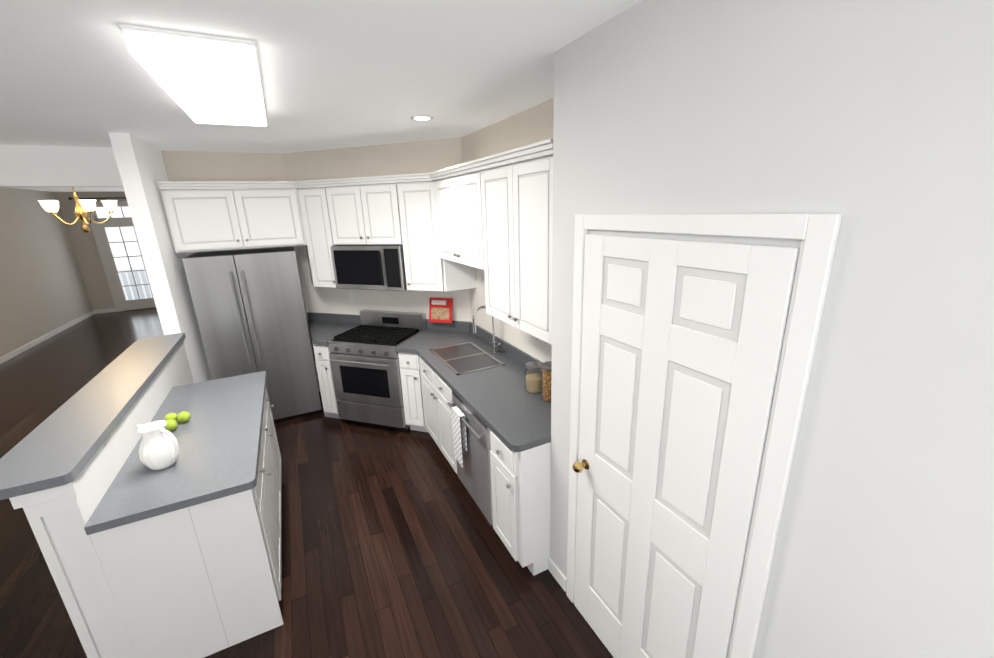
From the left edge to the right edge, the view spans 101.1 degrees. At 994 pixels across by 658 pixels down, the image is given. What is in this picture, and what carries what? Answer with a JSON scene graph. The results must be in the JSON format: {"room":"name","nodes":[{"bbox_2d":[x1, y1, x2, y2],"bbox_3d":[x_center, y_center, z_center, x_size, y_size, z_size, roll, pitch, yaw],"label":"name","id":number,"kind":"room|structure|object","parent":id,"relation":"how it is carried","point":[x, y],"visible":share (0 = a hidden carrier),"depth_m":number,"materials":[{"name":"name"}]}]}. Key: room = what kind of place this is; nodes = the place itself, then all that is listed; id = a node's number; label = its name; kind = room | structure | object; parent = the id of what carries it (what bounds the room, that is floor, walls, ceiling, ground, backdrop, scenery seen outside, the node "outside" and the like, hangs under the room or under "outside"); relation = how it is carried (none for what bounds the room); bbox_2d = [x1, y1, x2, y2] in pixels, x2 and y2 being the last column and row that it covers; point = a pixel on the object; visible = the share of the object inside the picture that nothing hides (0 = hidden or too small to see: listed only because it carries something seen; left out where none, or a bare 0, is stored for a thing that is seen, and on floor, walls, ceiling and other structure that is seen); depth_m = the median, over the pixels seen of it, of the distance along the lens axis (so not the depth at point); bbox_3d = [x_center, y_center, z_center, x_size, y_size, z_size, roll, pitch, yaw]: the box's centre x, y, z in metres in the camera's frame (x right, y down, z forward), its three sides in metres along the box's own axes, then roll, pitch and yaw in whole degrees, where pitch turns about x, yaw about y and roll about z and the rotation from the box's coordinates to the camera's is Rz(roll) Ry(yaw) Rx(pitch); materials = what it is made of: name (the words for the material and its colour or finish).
{"room":"kitchen","nodes":[
{"label":"kitchen","id":0,"kind":"room"},
{"bbox_2d":[0,187,92,356],"bbox_3d":[-6.014,0.262,2.409,0.100,2.740,16.200,-10,18,-25],"label":"wall","id":1,"kind":"structure","parent":0,"point":[43,290],"depth_m":7.74,"materials":[{"name":"paint"}]},
{"bbox_2d":[0,310,94,363],"bbox_3d":[-7.868,0.488,6.503,0.013,0.090,7.399,-10,18,-25],"label":"baseboard","id":2,"kind":"structure","parent":1,"relation":"attached to","point":[14,353],"depth_m":7.60,"materials":[{"name":"white wood"}]},
{"bbox_2d":[0,145,122,186],"bbox_3d":[-4.735,-1.261,3.146,3.280,0.320,0.120,-10,18,-25],"label":"header beam","id":3,"kind":"structure","parent":0,"point":[39,166],"depth_m":3.53,"materials":[{"name":"white paint"}]},
{"bbox_2d":[55,192,154,310],"bbox_3d":[-6.981,-2.139,10.601,6.100,2.740,0.100,-10,18,-25],"label":"wall","id":4,"kind":"structure","parent":0,"point":[86,252],"depth_m":9.38,"materials":[{"name":"paint"}]},
{"bbox_2d":[68,197,125,199],"bbox_3d":[-7.865,-3.138,9.739,3.500,0.060,0.096,-10,18,-25],"label":"curtain rod","id":5,"kind":"object","parent":4,"relation":"attached to","point":[69,198],"visible":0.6,"depth_m":9.22,"materials":[{"name":"brown metal"}]},
{"bbox_2d":[94,308,116,313],"bbox_3d":[-9.330,-0.435,9.772,0.419,0.090,0.016,-10,18,-25],"label":"baseboard","id":6,"kind":"structure","parent":4,"relation":"attached to","point":[111,309],"depth_m":9.76,"materials":[{"name":"white wood"}]},
{"bbox_2d":[86,201,155,311],"bbox_3d":[-7.700,-1.881,10.179,3.320,2.530,0.093,-10,18,-25],"label":"door unit","id":7,"kind":"structure","parent":4,"relation":"in","point":[118,246],"depth_m":9.65,"materials":[{"name":"paint"}]},
{"bbox_2d":[108,132,211,382],"bbox_3d":[-2.981,-0.258,3.832,0.120,2.740,0.950,-10,18,-25],"label":"wall column","id":8,"kind":"structure","parent":0,"point":[141,166],"depth_m":3.40,"materials":[{"name":"white paint"}]},
{"bbox_2d":[161,150,319,390],"bbox_3d":[-2.662,-0.481,4.549,1.370,2.740,0.100,-10,18,-25],"label":"wall","id":9,"kind":"structure","parent":0,"point":[300,276],"depth_m":4.65,"materials":[{"name":"paint"}]},
{"bbox_2d":[158,186,251,252],"bbox_3d":[-2.749,-1.061,3.945,0.595,0.562,0.571,-10,18,-25],"label":"upper cabinet","id":10,"kind":"object","parent":9,"relation":"attached to","point":[200,218],"depth_m":3.70,"materials":[{"name":"white wood"}]},
{"bbox_2d":[240,186,303,247],"bbox_3d":[-2.317,-1.136,4.152,0.606,0.562,0.571,-10,18,-25],"label":"upper cabinet","id":11,"kind":"object","parent":9,"relation":"attached to","point":[273,212],"depth_m":3.93,"materials":[{"name":"white wood"}]},
{"bbox_2d":[296,182,335,287],"bbox_3d":[-1.749,-0.971,4.288,0.474,0.992,0.770,-10,18,-25],"label":"upper cabinet","id":12,"kind":"object","parent":9,"relation":"attached to","point":[313,204],"depth_m":4.02,"materials":[{"name":"white wood"}]},
{"bbox_2d":[0,307,613,657],"bbox_3d":[-3.297,1.138,4.086,6.100,0.060,16.200,-10,18,-25],"label":"floor","id":13,"kind":"structure","parent":0,"point":[393,545],"depth_m":2.63,"materials":[{"name":"brown wood"}]},
{"bbox_2d":[10,337,282,657],"bbox_3d":[-1.982,0.848,2.826,0.791,1.134,2.207,-10,18,-25],"label":"kitchen island","id":14,"kind":"object","parent":13,"relation":"on","point":[180,557],"depth_m":1.95,"materials":[{"name":"laminate"}]},
{"bbox_2d":[0,333,183,500],"bbox_3d":[-2.317,0.343,2.494,0.313,0.042,2.232,-10,18,-25],"label":"island countertop","id":15,"kind":"structure","parent":14,"relation":"on","point":[49,457],"depth_m":1.98,"materials":[{"name":"grey stone"}]},
{"bbox_2d":[136,420,178,469],"bbox_3d":[-1.698,0.583,2.059,0.178,0.227,0.155,-10,18,-25],"label":"pitcher","id":16,"kind":"object","parent":14,"relation":"on","point":[159,447],"visible":1,"depth_m":2.02,"materials":[{"name":"white ceramic"}]},
{"bbox_2d":[164,413,181,430],"bbox_3d":[-1.929,0.565,2.410,0.074,0.076,0.072,-10,18,-25],"label":"apple","id":17,"kind":"object","parent":14,"relation":"on","point":[171,419],"depth_m":2.42,"materials":[{"name":"green food"}]},
{"bbox_2d":[167,411,190,421],"bbox_3d":[-1.958,0.539,2.504,0.138,0.074,0.072,-4,17,-8],"label":"apple","id":18,"kind":"object","parent":14,"relation":"on","point":[185,416],"depth_m":2.49,"materials":[{"name":"green food"}]},
{"bbox_2d":[182,247,321,422],"bbox_3d":[-2.491,0.087,4.317,0.910,1.775,0.707,-10,18,-25],"label":"fridge","id":19,"kind":"object","parent":13,"relation":"on","point":[248,305],"visible":0.88,"depth_m":4.00,"materials":[{"name":"metal"}]},
{"bbox_2d":[309,328,338,418],"bbox_3d":[-1.737,0.432,4.651,0.584,0.875,0.988,-10,18,-25],"label":"base cabinet","id":20,"kind":"object","parent":13,"relation":"on","point":[321,358],"depth_m":4.18,"materials":[{"name":"laminate"}]},
{"bbox_2d":[308,315,360,347],"bbox_3d":[-1.743,-0.004,4.512,0.577,0.039,1.011,-10,18,-25],"label":"countertop","id":21,"kind":"structure","parent":20,"relation":"on","point":[323,331],"depth_m":4.51,"materials":[{"name":"grey stone"}]},
{"bbox_2d":[328,310,426,430],"bbox_3d":[-1.202,0.425,4.252,0.760,1.080,0.697,4,17,18],"label":"range","id":22,"kind":"object","parent":13,"relation":"on","point":[364,363],"visible":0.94,"depth_m":4.02,"materials":[{"name":"metal"}]},
{"bbox_2d":[398,356,457,473],"bbox_3d":[-0.429,0.630,3.843,0.788,0.875,1.466,-10,18,-25],"label":"base cabinet","id":23,"kind":"object","parent":13,"relation":"on","point":[421,412],"depth_m":3.80,"materials":[{"name":"laminate"}]},
{"bbox_2d":[447,391,492,524],"bbox_3d":[0.064,0.875,2.965,0.661,0.868,0.600,-10,18,-25],"label":"dishwasher","id":24,"kind":"object","parent":13,"relation":"on","point":[474,474],"visible":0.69,"depth_m":2.73,"materials":[{"name":"metal"}]},
{"bbox_2d":[451,406,466,467],"bbox_3d":[-0.261,0.752,2.855,0.044,0.395,0.155,-10,18,-25],"label":"hanging towel","id":25,"kind":"object","parent":24,"relation":"hanging from","point":[459,433],"visible":0.96,"depth_m":2.83,"materials":[{"name":"fabric"}]},
{"bbox_2d":[490,440,550,575],"bbox_3d":[0.323,0.983,2.573,0.641,0.875,0.354,-10,18,-25],"label":"base cabinet","id":26,"kind":"object","parent":13,"relation":"on","point":[521,482],"depth_m":2.34,"materials":[{"name":"laminate"}]},
{"bbox_2d":[395,324,550,463],"bbox_3d":[-0.236,0.309,3.296,0.811,0.039,2.426,-10,18,-25],"label":"countertop","id":27,"kind":"structure","parent":26,"relation":"on","point":[445,359],"depth_m":3.06,"materials":[{"name":"grey stone"}]},
{"bbox_2d":[429,297,452,322],"bbox_3d":[-0.572,-0.191,4.163,0.250,0.249,0.075,4,17,18],"label":"cookbook","id":28,"kind":"object","parent":27,"relation":"on","point":[440,310],"visible":1,"depth_m":4.15,"materials":[{"name":"red paper"}]},
{"bbox_2d":[472,306,499,353],"bbox_3d":[-0.085,0.022,3.418,0.223,0.430,0.132,-10,18,-25],"label":"faucet","id":29,"kind":"object","parent":27,"relation":"on","point":[494,346],"visible":0.81,"depth_m":3.46,"materials":[{"name":"silver metal"}]},
{"bbox_2d":[524,361,542,393],"bbox_3d":[0.257,0.321,2.783,0.140,0.197,0.140,-10,18,-25],"label":"canister","id":30,"kind":"object","parent":27,"relation":"on","point":[533,383],"visible":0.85,"depth_m":2.75,"materials":[{"name":"clear glass"}]},
{"bbox_2d":[541,361,551,402],"bbox_3d":[0.345,0.333,2.629,0.120,0.257,0.120,-10,18,-25],"label":"canister","id":31,"kind":"object","parent":27,"relation":"on","point":[546,382],"visible":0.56,"depth_m":2.59,"materials":[{"name":"clear glass"}]},
{"bbox_2d":[0,0,640,191],"bbox_3d":[-3.383,-1.545,3.289,6.100,0.060,16.200,-10,18,-25],"label":"ceiling","id":32,"kind":"structure","parent":0,"point":[335,74],"depth_m":1.81,"materials":[{"name":"paint"}]},
{"bbox_2d":[39,187,116,232],"bbox_3d":[-5.098,-1.561,4.974,0.712,0.759,0.683,-10,18,-25],"label":"chandelier","id":33,"kind":"object","parent":32,"relation":"hanging from","point":[52,206],"visible":1,"depth_m":4.94,"materials":[{"name":"gold metal"}]},
{"bbox_2d":[118,24,266,126],"bbox_3d":[-1.345,-1.141,1.966,0.400,0.084,1.250,-10,18,-25],"label":"ceiling light fixture","id":34,"kind":"object","parent":32,"relation":"attached to","point":[205,79],"visible":0.98,"depth_m":1.57,"materials":[{"name":"white plastic"}]},
{"bbox_2d":[410,115,433,120],"bbox_3d":[-0.523,-1.470,2.849,0.170,0.008,0.170,-10,18,-25],"label":"recessed light","id":35,"kind":"object","parent":32,"relation":"in","point":[421,117],"visible":0.96,"depth_m":2.83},
{"bbox_2d":[162,98,553,180],"bbox_3d":[-1.287,-1.313,2.962,2.474,0.324,3.470,-10,18,-25],"label":"wall","id":36,"kind":"structure","parent":0,"point":[533,124],"depth_m":3.97,"materials":[{"name":"paint"}]},
{"bbox_2d":[298,141,470,322],"bbox_3d":[-1.297,-0.496,4.456,2.421,2.740,0.100,4,17,18],"label":"wall","id":37,"kind":"structure","parent":0,"point":[328,300],"depth_m":4.48,"materials":[{"name":"paint"}]},
{"bbox_2d":[349,293,355,302],"bbox_3d":[-1.605,-0.344,4.546,0.072,0.115,0.006,4,17,18],"label":"electrical outlet plate","id":38,"kind":"object","parent":37,"relation":"attached to","point":[353,300],"depth_m":4.54,"materials":[{"name":"plastic"}]},
{"bbox_2d":[324,178,395,245],"bbox_3d":[-1.193,-1.120,3.974,0.790,0.562,0.790,-10,18,-25],"label":"upper cabinet","id":39,"kind":"object","parent":37,"relation":"attached to","point":[359,209],"depth_m":3.81,"materials":[{"name":"white wood"}]},
{"bbox_2d":[330,245,406,290],"bbox_3d":[-1.194,-0.628,4.068,0.760,0.423,0.440,4,17,18],"label":"microwave","id":40,"kind":"object","parent":39,"relation":"attached to","point":[372,267],"visible":0.92,"depth_m":3.89,"materials":[{"name":"metal"}]},
{"bbox_2d":[469,268,551,362],"bbox_3d":[0.212,-0.189,3.257,0.100,2.740,2.200,-10,18,-25],"label":"wall","id":41,"kind":"structure","parent":0,"point":[523,341],"depth_m":3.55,"materials":[{"name":"paint"}]},
{"bbox_2d":[388,174,475,291],"bbox_3d":[-0.622,-0.881,3.864,0.647,0.992,0.524,-10,18,-25],"label":"upper cabinet","id":42,"kind":"object","parent":41,"relation":"attached to","point":[413,212],"depth_m":3.71,"materials":[{"name":"white wood"}]},
{"bbox_2d":[432,174,451,261],"bbox_3d":[-0.255,-0.924,3.426,0.351,0.682,0.543,-10,18,-25],"label":"upper cabinet","id":43,"kind":"object","parent":41,"relation":"attached to","point":[451,228],"depth_m":3.43,"materials":[{"name":"white wood"}]},
{"bbox_2d":[448,162,483,269],"bbox_3d":[-0.065,-0.823,3.066,0.351,0.682,0.528,-10,18,-25],"label":"upper cabinet","id":44,"kind":"object","parent":41,"relation":"attached to","point":[463,185],"depth_m":3.00,"materials":[{"name":"white wood"}]},
{"bbox_2d":[480,158,507,323],"bbox_3d":[0.157,-0.560,2.698,0.351,0.992,0.554,-10,18,-25],"label":"upper cabinet","id":45,"kind":"object","parent":41,"relation":"attached to","point":[491,173],"depth_m":2.65,"materials":[{"name":"white wood"}]},
{"bbox_2d":[471,324,542,373],"bbox_3d":[0.198,0.226,3.286,0.020,0.099,2.056,-10,18,-25],"label":"backsplash","id":46,"kind":"structure","parent":41,"relation":"attached to","point":[515,353],"depth_m":3.48,"materials":[{"name":"grey stone"}]},
{"bbox_2d":[504,146,552,344],"bbox_3d":[0.341,-0.462,2.348,0.351,0.992,0.493,-10,18,-25],"label":"upper cabinet","id":47,"kind":"object","parent":41,"relation":"attached to","point":[528,176],"depth_m":2.27,"materials":[{"name":"white wood"}]},
{"bbox_2d":[535,337,539,344],"bbox_3d":[0.299,0.053,3.033,0.007,0.116,0.072,-10,18,-25],"label":"electrical outlet plate","id":48,"kind":"object","parent":41,"relation":"attached to","point":[537,340],"depth_m":3.04,"materials":[{"name":"plastic"}]},
{"bbox_2d":[550,0,993,657],"bbox_3d":[1.461,0.746,-0.027,0.100,2.740,5.020,-10,18,-25],"label":"wall","id":49,"kind":"structure","parent":0,"point":[870,122],"depth_m":0.94,"materials":[{"name":"paint"}]},
{"bbox_2d":[572,234,798,657],"bbox_3d":[0.552,0.669,1.617,0.090,2.001,0.808,-10,18,-25],"label":"pantry door","id":50,"kind":"structure","parent":49,"relation":"in","point":[682,341],"depth_m":1.46,"materials":[{"name":"white wood"}]},
{"bbox_2d":[566,214,841,657],"bbox_3d":[0.585,0.626,1.622,0.019,2.085,0.956,-10,18,-25],"label":"door frame","id":51,"kind":"structure","parent":49,"relation":"attached to","point":[816,235],"depth_m":1.15,"materials":[{"name":"white wood"}]}
]}

